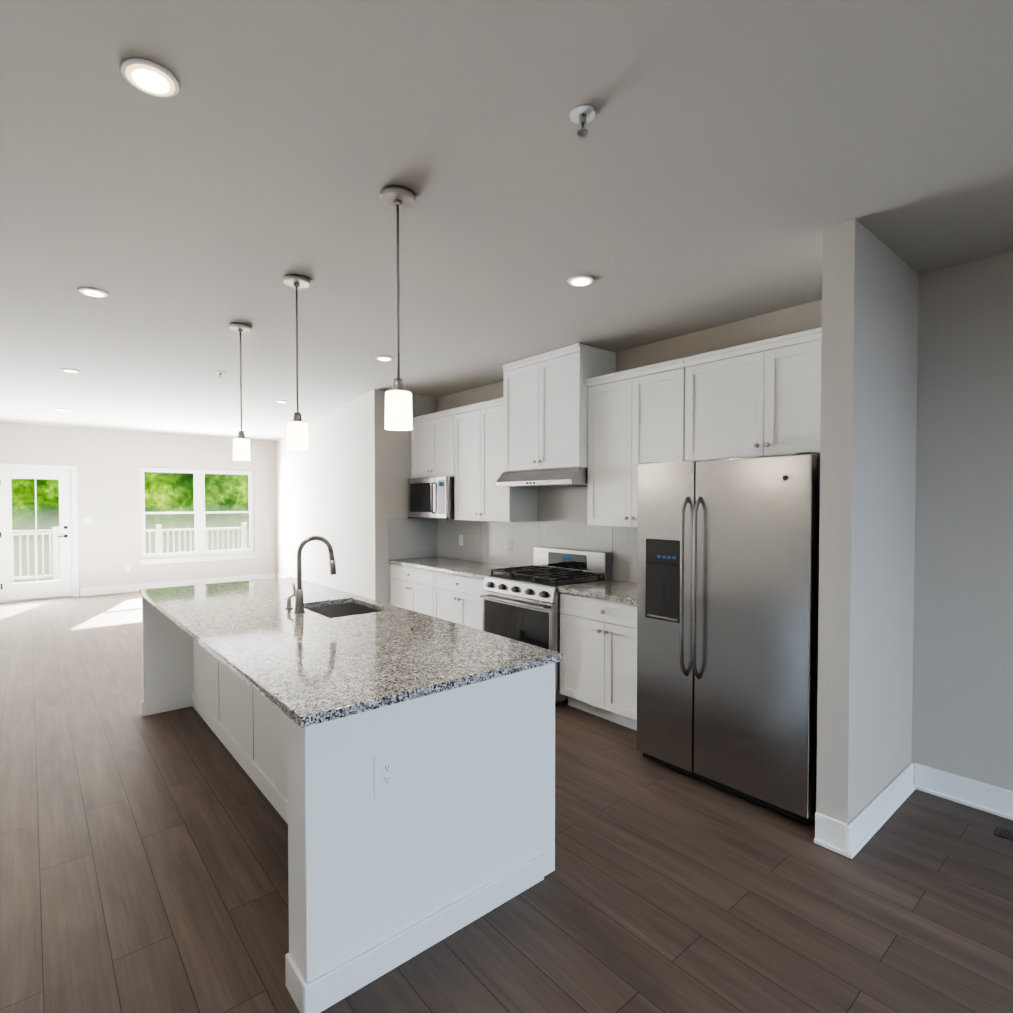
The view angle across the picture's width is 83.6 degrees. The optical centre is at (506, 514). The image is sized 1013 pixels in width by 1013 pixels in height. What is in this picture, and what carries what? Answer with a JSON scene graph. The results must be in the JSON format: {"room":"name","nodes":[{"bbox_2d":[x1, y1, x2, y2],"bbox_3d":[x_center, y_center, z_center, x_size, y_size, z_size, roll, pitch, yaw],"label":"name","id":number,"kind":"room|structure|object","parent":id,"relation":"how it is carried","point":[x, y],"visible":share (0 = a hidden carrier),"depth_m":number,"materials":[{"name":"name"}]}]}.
{"room":"kitchen","nodes":[
{"label":"kitchen","id":0,"kind":"room"},
{"bbox_2d":[0,423,276,595],"bbox_3d":[-6.145,-0.051,10.169,5.100,2.770,0.160,-1,2,-40],"label":"wall","id":1,"kind":"structure","parent":0,"point":[108,463],"depth_m":9.73,"materials":[{"name":"beige paint"}]},
{"bbox_2d":[0,463,78,602],"bbox_3d":[-7.489,0.284,9.016,1.048,2.149,0.178,-1,2,-40],"label":"door","id":2,"kind":"structure","parent":1,"relation":"attached to","point":[66,585],"depth_m":9.05,"materials":[{"name":"white paint"}]},
{"bbox_2d":[83,517,91,523],"bbox_3d":[-6.945,0.101,9.383,0.117,0.116,0.009,-1,2,-40],"label":"light switch","id":3,"kind":"object","parent":1,"relation":"attached to","point":[87,520],"visible":1,"depth_m":9.38,"materials":[{"name":"white plastic"}]},
{"bbox_2d":[125,566,129,572],"bbox_3d":[-6.529,0.943,9.753,0.072,0.116,0.008,-1,2,-40],"label":"outlet","id":4,"kind":"object","parent":1,"relation":"attached to","point":[127,568],"visible":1,"depth_m":9.75,"materials":[{"name":"white plastic"}]},
{"bbox_2d":[80,573,274,595],"bbox_3d":[-5.827,1.264,10.339,3.130,0.135,0.027,-1,2,-40],"label":"baseboard","id":5,"kind":"structure","parent":1,"relation":"attached to","point":[90,591],"depth_m":10.10,"materials":[{"name":"white paint"}]},
{"bbox_2d":[139,467,256,564],"bbox_3d":[-5.685,0.016,10.509,1.964,1.711,0.175,-1,2,-40],"label":"living room window","id":6,"kind":"structure","parent":1,"relation":"in","point":[199,513],"depth_m":10.50,"materials":[{"name":"white paint"}]},
{"bbox_2d":[276,389,436,604],"bbox_3d":[-2.802,-0.025,8.961,1.550,2.770,6.100,-1,2,-40],"label":"wall","id":7,"kind":"structure","parent":0,"point":[342,484],"depth_m":7.01,"materials":[{"name":"beige paint"}]},
{"bbox_2d":[388,518,436,559],"bbox_3d":[-1.062,0.268,6.437,0.634,0.455,0.008,-1,2,-40],"label":"tile backsplash","id":8,"kind":"structure","parent":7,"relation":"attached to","point":[412,537],"depth_m":6.42,"materials":[{"name":"grey tile"}]},
{"bbox_2d":[0,591,1012,1012],"bbox_3d":[-1.277,1.516,4.390,5.160,0.120,15.400,-1,2,-40],"label":"floor","id":9,"kind":"structure","parent":0,"point":[142,863],"depth_m":2.26,"materials":[{"name":"brown wood"}]},
{"bbox_2d":[141,596,561,1012],"bbox_3d":[-1.205,1.039,3.256,1.116,0.882,3.197,-1,2,-40],"label":"kitchen island","id":10,"kind":"object","parent":9,"relation":"on","point":[397,764],"depth_m":1.99,"materials":[{"name":"white paint"}]},
{"bbox_2d":[139,577,562,723],"bbox_3d":[-1.216,0.581,3.244,1.106,0.032,3.200,-1,2,-40],"label":"island countertop","id":11,"kind":"structure","parent":10,"relation":"on","point":[309,664],"depth_m":2.49,"materials":[{"name":"grey stone"}]},
{"bbox_2d":[287,536,335,611],"bbox_3d":[-1.166,0.342,3.375,0.253,0.438,0.202,-1,2,-40],"label":"faucet","id":12,"kind":"object","parent":11,"relation":"on","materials":[{"name":"silver metal"}]},
{"bbox_2d":[307,600,386,615],"bbox_3d":[-0.995,0.694,3.433,0.444,0.225,0.624,-1,2,-40],"label":"sink","id":13,"kind":"object","parent":11,"relation":"in","point":[337,607],"depth_m":3.69,"materials":[{"name":"grey metal"}]},
{"bbox_2d":[374,748,397,798],"bbox_3d":[-0.393,0.849,1.856,0.088,0.142,0.008,-1,2,-40],"label":"outlet","id":14,"kind":"object","parent":10,"relation":"attached to","point":[385,759],"depth_m":1.85,"materials":[{"name":"white plastic"}]},
{"bbox_2d":[390,564,427,614],"bbox_3d":[-0.750,0.982,6.101,0.625,0.878,0.935,-1,2,-40],"label":"base cabinet","id":15,"kind":"object","parent":9,"relation":"on","point":[408,586],"depth_m":5.93,"materials":[{"name":"white paint"}]},
{"bbox_2d":[428,572,483,629],"bbox_3d":[-0.225,0.995,5.479,0.625,0.878,0.937,-1,2,-40],"label":"base cabinet","id":16,"kind":"object","parent":9,"relation":"on","point":[456,599],"depth_m":5.28,"materials":[{"name":"white paint"}]},
{"bbox_2d":[388,556,531,579],"bbox_3d":[-0.492,0.530,5.774,0.641,0.038,1.752,-1,2,-40],"label":"countertop","id":17,"kind":"structure","parent":16,"relation":"on","point":[478,570],"depth_m":5.69,"materials":[{"name":"grey stone"}]},
{"bbox_2d":[480,546,611,705],"bbox_3d":[0.304,0.879,4.744,0.746,1.140,0.854,-1,2,-40],"label":"gas range","id":18,"kind":"object","parent":9,"relation":"on","point":[518,604],"visible":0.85,"depth_m":4.59,"materials":[{"name":"silver metal"}]},
{"bbox_2d":[560,592,636,730],"bbox_3d":[0.918,1.023,4.127,0.625,0.878,0.872,-1,2,-40],"label":"base cabinet","id":19,"kind":"object","parent":9,"relation":"on","point":[598,647],"depth_m":3.96,"materials":[{"name":"white paint"}]},
{"bbox_2d":[558,580,636,607],"bbox_3d":[0.915,0.565,4.109,0.641,0.038,0.883,-1,2,-40],"label":"countertop","id":20,"kind":"structure","parent":19,"relation":"on","point":[620,592],"depth_m":4.09,"materials":[{"name":"grey stone"}]},
{"bbox_2d":[637,452,819,823],"bbox_3d":[1.405,0.588,3.265,0.948,1.783,0.976,-1,2,-40],"label":"refrigerator","id":21,"kind":"object","parent":9,"relation":"on","point":[727,612],"visible":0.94,"depth_m":2.92,"materials":[{"name":"silver metal"}]},
{"bbox_2d":[995,826,1012,840],"bbox_3d":[2.410,1.491,2.549,0.100,0.005,0.310,-1,2,-40],"label":"floor vent","id":22,"kind":"object","parent":9,"relation":"in","point":[1004,832],"visible":1,"depth_m":2.64,"materials":[{"name":"brown metal"}]},
{"bbox_2d":[0,0,1012,440],"bbox_3d":[-1.277,-1.373,4.329,5.160,0.120,15.400,-1,2,-40],"label":"ceiling","id":23,"kind":"structure","parent":0,"point":[722,162],"depth_m":2.14,"materials":[{"name":"white paint"}]},
{"bbox_2d":[61,368,80,372],"bbox_3d":[-4.026,-1.325,5.229,0.148,0.011,0.148,-1,2,-40],"label":"recessed light","id":24,"kind":"object","parent":23,"relation":"in","point":[71,370],"visible":0.96,"depth_m":5.21,"materials":[{"name":"white paint"}]},
{"bbox_2d":[78,287,108,296],"bbox_3d":[-2.394,-1.284,3.283,0.148,0.011,0.148,-1,2,-40],"label":"recessed light","id":25,"kind":"object","parent":23,"relation":"in","point":[93,292],"visible":0.98,"depth_m":3.26,"materials":[{"name":"white paint"}]},
{"bbox_2d":[120,58,180,97],"bbox_3d":[-1.022,-1.249,1.627,0.148,0.011,0.148,-1,2,-40],"label":"recessed light","id":26,"kind":"object","parent":23,"relation":"in","point":[150,77],"visible":1,"depth_m":1.61,"materials":[{"name":"white paint"}]},
{"bbox_2d":[229,323,250,460],"bbox_3d":[-1.838,-0.839,3.919,0.140,0.926,0.140,-1,2,-40],"label":"pendant light","id":27,"kind":"object","parent":23,"relation":"hanging from","point":[241,447],"visible":1,"depth_m":3.90,"materials":[{"name":"white glass"}]},
{"bbox_2d":[276,400,288,402],"bbox_3d":[-2.706,-1.358,6.828,0.148,0.011,0.148,-1,2,-40],"label":"recessed light","id":28,"kind":"object","parent":23,"relation":"in","point":[281,401],"visible":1,"depth_m":6.79,"materials":[{"name":"white paint"}]},
{"bbox_2d":[283,274,309,449],"bbox_3d":[-1.147,-0.822,3.102,0.140,0.926,0.140,-1,2,-40],"label":"pendant light","id":29,"kind":"object","parent":23,"relation":"hanging from","point":[297,432],"visible":1,"depth_m":3.08,"materials":[{"name":"white glass"}]},
{"bbox_2d":[375,356,392,360],"bbox_3d":[-1.033,-1.315,4.785,0.148,0.011,0.148,-1,2,-40],"label":"recessed light","id":30,"kind":"object","parent":23,"relation":"in","point":[384,358],"visible":0.98,"depth_m":4.76,"materials":[{"name":"white paint"}]},
{"bbox_2d":[380,185,415,430],"bbox_3d":[-0.431,-0.804,2.254,0.140,0.926,0.140,-1,2,-40],"label":"pendant light","id":31,"kind":"object","parent":23,"relation":"hanging from","point":[398,407],"visible":1,"depth_m":2.23,"materials":[{"name":"white glass"}]},
{"bbox_2d":[567,275,593,285],"bbox_3d":[0.408,-1.280,3.110,0.148,0.011,0.148,-1,2,-40],"label":"recessed light","id":32,"kind":"object","parent":23,"relation":"in","point":[581,280],"visible":1,"depth_m":3.09,"materials":[{"name":"white paint"}]},
{"bbox_2d":[570,105,595,136],"bbox_3d":[0.239,-1.227,1.777,0.080,0.062,0.080,-1,2,-40],"label":"sprinkler","id":33,"kind":"object","parent":23,"relation":"attached to","point":[581,115],"visible":1,"depth_m":1.77,"materials":[{"name":"white paint"}]},
{"bbox_2d":[437,251,1012,790],"bbox_3d":[2.191,0.096,3.198,0.140,2.770,9.150,-1,2,-40],"label":"wall","id":34,"kind":"structure","parent":0,"point":[963,629],"depth_m":2.92,"materials":[{"name":"beige paint"}]},
{"bbox_2d":[411,411,446,477],"bbox_3d":[-0.674,-0.730,6.190,0.349,0.655,0.843,-1,2,-40],"label":"upper cabinet","id":35,"kind":"object","parent":34,"relation":"attached to","point":[429,432],"depth_m":6.10,"materials":[{"name":"white paint"}]},
{"bbox_2d":[408,476,453,518],"bbox_3d":[-0.719,-0.177,6.158,0.456,0.441,0.765,-1,2,-40],"label":"microwave","id":36,"kind":"object","parent":35,"relation":"attached to","point":[430,497],"visible":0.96,"depth_m":5.93,"materials":[{"name":"silver metal"}]},
{"bbox_2d":[447,399,537,521],"bbox_3d":[-0.139,-0.492,5.562,0.349,1.105,0.936,-1,2,-40],"label":"upper cabinet","id":37,"kind":"object","parent":34,"relation":"attached to","point":[472,432],"depth_m":5.41,"materials":[{"name":"white paint"}]},
{"bbox_2d":[437,486,637,581],"bbox_3d":[0.314,0.187,5.306,0.008,1.100,3.476,-1,2,-40],"label":"tile backsplash","id":38,"kind":"structure","parent":34,"relation":"attached to","point":[562,523],"depth_m":5.22,"materials":[{"name":"grey tile"}]},
{"bbox_2d":[459,535,462,545],"bbox_3d":[-0.503,0.287,6.262,0.008,0.116,0.072,-1,2,-40],"label":"outlet","id":39,"kind":"object","parent":38,"relation":"attached to","point":[460,536],"depth_m":6.26,"materials":[{"name":"white plastic"}]},
{"bbox_2d":[508,539,511,549],"bbox_3d":[0.033,0.300,5.628,0.008,0.116,0.072,-1,2,-40],"label":"outlet","id":40,"kind":"object","parent":38,"relation":"attached to","point":[509,542],"depth_m":5.62,"materials":[{"name":"white plastic"}]},
{"bbox_2d":[499,343,618,474],"bbox_3d":[0.430,-0.834,4.818,0.429,0.920,0.917,-1,2,-40],"label":"upper cabinet","id":41,"kind":"object","parent":34,"relation":"attached to","point":[543,406],"depth_m":4.60,"materials":[{"name":"white paint"}]},
{"bbox_2d":[496,468,587,486],"bbox_3d":[0.393,-0.303,4.797,0.510,0.132,0.910,-1,2,-40],"label":"range hood","id":42,"kind":"object","parent":41,"relation":"attached to","point":[566,477],"visible":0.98,"depth_m":4.57,"materials":[{"name":"silver metal"}]},
{"bbox_2d":[587,359,682,526],"bbox_3d":[1.052,-0.462,4.151,0.349,1.105,0.911,-1,2,-40],"label":"upper cabinet","id":43,"kind":"object","parent":34,"relation":"attached to","point":[597,415],"depth_m":4.09,"materials":[{"name":"white paint"}]},
{"bbox_2d":[679,327,821,461],"bbox_3d":[1.648,-0.672,3.442,0.349,0.655,1.057,-1,2,-40],"label":"upper cabinet","id":44,"kind":"object","parent":34,"relation":"attached to","point":[756,399],"depth_m":3.37,"materials":[{"name":"white paint"}]},
{"bbox_2d":[920,764,1012,820],"bbox_3d":[3.572,1.450,1.454,0.031,0.135,4.256,-1,2,-40],"label":"baseboard","id":45,"kind":"structure","parent":34,"relation":"attached to","point":[998,801],"depth_m":2.89,"materials":[{"name":"white paint"}]},
{"bbox_2d":[816,219,918,824],"bbox_3d":[1.833,0.104,2.831,0.980,2.770,0.130,-1,2,-40],"label":"wall","id":46,"kind":"structure","parent":0,"point":[870,292],"depth_m":2.58,"materials":[{"name":"beige paint"}]},
{"bbox_2d":[836,763,919,858],"bbox_3d":[1.839,1.423,2.760,0.921,0.135,0.030,-1,2,-40],"label":"baseboard","id":47,"kind":"structure","parent":46,"relation":"attached to","point":[862,827],"depth_m":2.68,"materials":[{"name":"white paint"}]},
{"label":"outside","id":48,"kind":"structure","parent":0,"visible":0},
{"bbox_2d":[0,472,248,582],"bbox_3d":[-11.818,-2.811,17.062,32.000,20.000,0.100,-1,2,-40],"label":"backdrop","id":49,"kind":"structure","parent":48,"point":[23,505],"depth_m":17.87,"materials":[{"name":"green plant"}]},
{"bbox_3d":[-7.419,1.417,11.244,6.100,0.110,3.000,-1,2,-40],"label":"floor","id":50,"kind":"structure","parent":48,"visible":0},
{"bbox_2d":[12,523,246,579],"bbox_3d":[-7.598,0.816,11.055,5.520,1.100,2.860,-1,2,-40],"label":"deck railing","id":51,"kind":"object","parent":50,"relation":"on","point":[158,544],"depth_m":12.55,"materials":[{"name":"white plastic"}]}
]}

